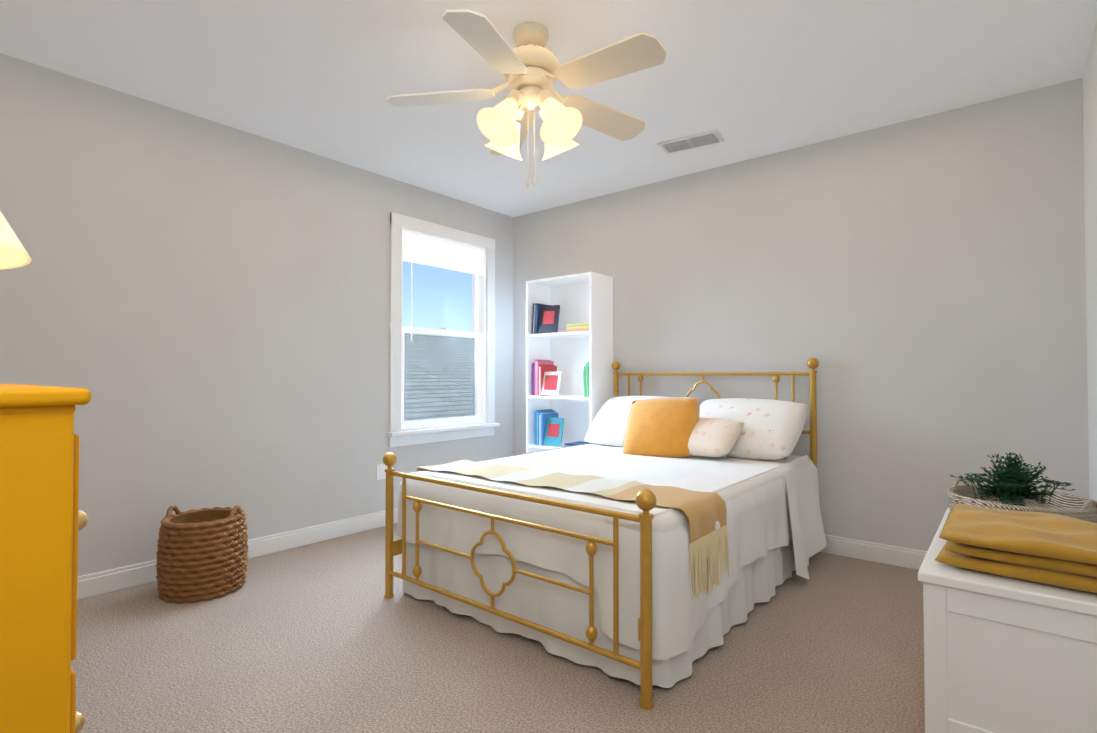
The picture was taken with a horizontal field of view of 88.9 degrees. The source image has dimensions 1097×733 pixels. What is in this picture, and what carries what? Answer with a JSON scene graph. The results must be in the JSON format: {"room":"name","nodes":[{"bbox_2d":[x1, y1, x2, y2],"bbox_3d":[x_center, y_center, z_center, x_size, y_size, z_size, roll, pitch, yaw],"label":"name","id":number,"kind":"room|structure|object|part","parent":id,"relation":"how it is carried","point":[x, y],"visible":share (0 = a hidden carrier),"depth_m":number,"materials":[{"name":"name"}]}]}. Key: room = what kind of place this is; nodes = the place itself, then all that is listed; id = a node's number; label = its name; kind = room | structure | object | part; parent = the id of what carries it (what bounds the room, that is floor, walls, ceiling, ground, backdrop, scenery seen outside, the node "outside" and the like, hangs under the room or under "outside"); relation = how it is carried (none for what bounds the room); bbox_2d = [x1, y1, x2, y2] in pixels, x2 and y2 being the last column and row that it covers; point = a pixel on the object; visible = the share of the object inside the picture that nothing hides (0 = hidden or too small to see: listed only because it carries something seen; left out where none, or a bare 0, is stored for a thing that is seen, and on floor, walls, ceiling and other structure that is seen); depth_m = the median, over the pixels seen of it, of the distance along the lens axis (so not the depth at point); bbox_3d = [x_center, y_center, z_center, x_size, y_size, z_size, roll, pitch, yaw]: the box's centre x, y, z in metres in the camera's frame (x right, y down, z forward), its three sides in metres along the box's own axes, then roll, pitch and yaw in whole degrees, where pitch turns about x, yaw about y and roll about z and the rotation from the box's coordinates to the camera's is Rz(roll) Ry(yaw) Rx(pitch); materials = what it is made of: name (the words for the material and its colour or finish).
{"room":"bedroom","nodes":[
{"label":"bedroom","id":0,"kind":"room"},
{"bbox_2d":[0,53,512,575],"bbox_3d":[-1.639,-0.124,3.506,0.120,2.490,4.020,-1,-1,39],"label":"wall","id":1,"kind":"structure","parent":0,"point":[196,307],"depth_m":3.09,"materials":[{"name":"paint"}]},
{"bbox_2d":[77,508,397,599],"bbox_3d":[-1.585,1.066,3.441,0.020,0.108,4.020,-1,-1,39],"label":"baseboard","id":2,"kind":"structure","parent":1,"relation":"attached to","point":[101,582],"depth_m":3.32,"materials":[{"name":"white"}]},
{"bbox_2d":[377,464,385,479],"bbox_3d":[-1.180,0.743,3.949,0.008,0.110,0.070,-1,-1,39],"label":"electrical outlet plate","id":3,"kind":"object","parent":1,"relation":"attached to","point":[381,472],"visible":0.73,"depth_m":3.94,"materials":[{"name":"white plastic"}]},
{"bbox_2d":[387,212,499,446],"bbox_3d":[-0.830,-0.259,4.441,0.185,1.690,1.090,-1,-1,39],"label":"window unit","id":4,"kind":"structure","parent":1,"relation":"in","point":[436,245],"depth_m":4.44,"materials":[{"name":"white wood"}]},
{"bbox_2d":[71,523,924,732],"bbox_3d":[-0.156,1.150,2.264,3.960,0.100,4.260,-1,-1,39],"label":"floor","id":5,"kind":"structure","parent":0,"point":[325,636],"depth_m":2.05,"materials":[{"name":"carpet"}]},
{"bbox_2d":[0,383,90,732],"bbox_3d":[-0.783,0.545,0.528,0.540,1.050,0.497,-1,-1,39],"label":"dresser","id":6,"kind":"object","parent":5,"relation":"on","point":[43,519],"visible":1,"depth_m":0.51,"materials":[{"name":"yellow paint"}]},
{"bbox_2d":[0,211,31,269],"bbox_3d":[-0.780,-0.133,0.520,0.440,0.304,0.440,-1,-1,39],"label":"lamp","id":7,"kind":"object","parent":6,"relation":"on","point":[13,253],"visible":1,"depth_m":0.68,"materials":[{"name":"white"}]},
{"bbox_2d":[155,505,248,603],"bbox_3d":[-1.717,0.901,2.788,0.394,0.417,0.394,-1,-1,39],"label":"basket","id":8,"kind":"object","parent":5,"relation":"on","point":[201,553],"visible":1,"depth_m":2.65,"materials":[{"name":"brown wicker"}]},
{"bbox_2d":[526,272,612,452],"bbox_3d":[0.160,0.221,4.425,0.645,1.830,0.295,-1,-1,39],"label":"bookcase","id":9,"kind":"object","parent":5,"relation":"on","point":[569,355],"visible":0.81,"depth_m":4.50,"materials":[{"name":"white wood"}]},
{"bbox_2d":[531,303,588,446],"bbox_3d":[0.147,0.282,4.411,0.580,1.586,0.215,-1,-1,39],"label":"books","id":10,"kind":"object","parent":9,"relation":"on","point":[546,427],"depth_m":4.46,"materials":[{"name":"multicoloured paper"}]},
{"bbox_2d":[383,357,826,709],"bbox_3d":[0.441,0.526,3.010,1.585,1.173,2.083,-1,-1,39],"label":"bed","id":11,"kind":"object","parent":5,"relation":"on","point":[646,543],"visible":1,"depth_m":2.37,"materials":[{"name":"white fabric"}]},
{"bbox_2d":[416,460,728,599],"bbox_3d":[0.018,0.676,2.530,1.479,0.343,0.399,-1,-1,39],"label":"throw","id":12,"kind":"object","parent":11,"relation":"on","point":[697,519],"depth_m":2.18,"materials":[{"name":"beige fabric"}]},
{"bbox_3d":[0.424,0.638,3.042,1.424,0.220,1.905,-1,-1,39],"label":"mattress","id":13,"kind":"part","parent":11,"relation":"part of","materials":[{"name":"white fabric"}]},
{"bbox_2d":[622,397,699,457],"bbox_3d":[0.690,0.369,3.433,0.494,0.357,0.329,-1,-1,39],"label":"cushion","id":14,"kind":"object","parent":11,"relation":"on","point":[656,427],"depth_m":3.36,"materials":[{"name":"orange fabric"}]},
{"bbox_2d":[785,461,826,578],"bbox_3d":[1.378,0.806,2.964,0.085,0.550,0.500,-1,-1,39],"label":"drape","id":15,"kind":"object","parent":11,"relation":"hanging from","point":[804,524],"depth_m":2.98,"materials":[{"name":"white fabric"}]},
{"bbox_2d":[918,508,1096,732],"bbox_3d":[1.661,0.844,1.947,0.491,0.500,1.294,-1,-1,39],"label":"storage chest","id":16,"kind":"object","parent":5,"relation":"on","point":[1003,654],"visible":0.58,"depth_m":1.50,"materials":[{"name":"white paint"}]},
{"bbox_2d":[935,503,1096,592],"bbox_3d":[1.454,0.526,1.673,0.457,0.126,0.507,-1,-1,39],"label":"blanket","id":17,"kind":"object","parent":16,"relation":"on","point":[1050,549],"visible":1,"depth_m":1.57,"materials":[{"name":"yellow fabric"}]},
{"bbox_2d":[947,478,1096,522],"bbox_3d":[1.873,0.540,2.224,0.474,0.117,0.474,-1,-1,39],"label":"tray","id":18,"kind":"object","parent":16,"relation":"on","point":[1075,507],"visible":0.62,"depth_m":2.22,"materials":[{"name":"wicker"}]},
{"bbox_2d":[951,452,1075,506],"bbox_3d":[1.846,0.464,2.244,0.385,0.242,0.334,-1,-1,39],"label":"plant","id":19,"kind":"object","parent":18,"relation":"in","point":[1011,484],"visible":1,"depth_m":2.20,"materials":[{"name":"green plant"}]},
{"bbox_2d":[0,0,1096,216],"bbox_3d":[-0.156,-1.440,2.308,3.960,0.100,4.260,-1,-1,39],"label":"ceiling","id":20,"kind":"structure","parent":0,"point":[749,79],"depth_m":2.60,"materials":[{"name":"white paint"}]},
{"bbox_2d":[385,9,666,186],"bbox_3d":[-0.038,-1.066,2.297,1.113,0.646,1.166,-1,-1,39],"label":"fan","id":21,"kind":"object","parent":20,"relation":"hanging from","point":[530,68],"visible":1,"depth_m":2.24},
{"bbox_2d":[657,129,723,153],"bbox_3d":[0.866,-1.362,3.409,0.360,0.016,0.180,-1,-1,31],"label":"ceiling vent","id":22,"kind":"object","parent":20,"relation":"in","point":[699,140],"visible":1,"depth_m":3.39,"materials":[{"name":"white metal"}]},
{"bbox_2d":[513,78,1088,550],"bbox_3d":[1.158,-0.118,3.885,3.960,2.490,0.120,-1,-1,39],"label":"wall","id":23,"kind":"structure","parent":0,"point":[917,288],"depth_m":3.20,"materials":[{"name":"paint"}]},
{"bbox_2d":[819,534,927,569],"bbox_3d":[1.115,1.072,3.812,3.660,0.108,0.016,-1,-1,39],"label":"baseboard","id":24,"kind":"structure","parent":23,"relation":"attached to","point":[847,547],"depth_m":3.19,"materials":[{"name":"white"}]},
{"bbox_2d":[1083,21,1096,500],"bbox_3d":[1.327,-0.166,1.067,0.120,2.490,4.020,-1,-1,39],"label":"wall","id":25,"kind":"structure","parent":0,"point":[1090,125],"depth_m":2.48,"materials":[{"name":"paint"}]},
{"label":"outside","id":26,"kind":"structure","parent":0,"visible":0},
{"bbox_2d":[404,334,473,420],"bbox_3d":[-5.209,0.147,8.041,8.200,1.800,14.000,-1,-1,39],"label":"roof","id":27,"kind":"structure","parent":26,"point":[420,389],"depth_m":9.08,"materials":[{"name":"grey"}]}
]}

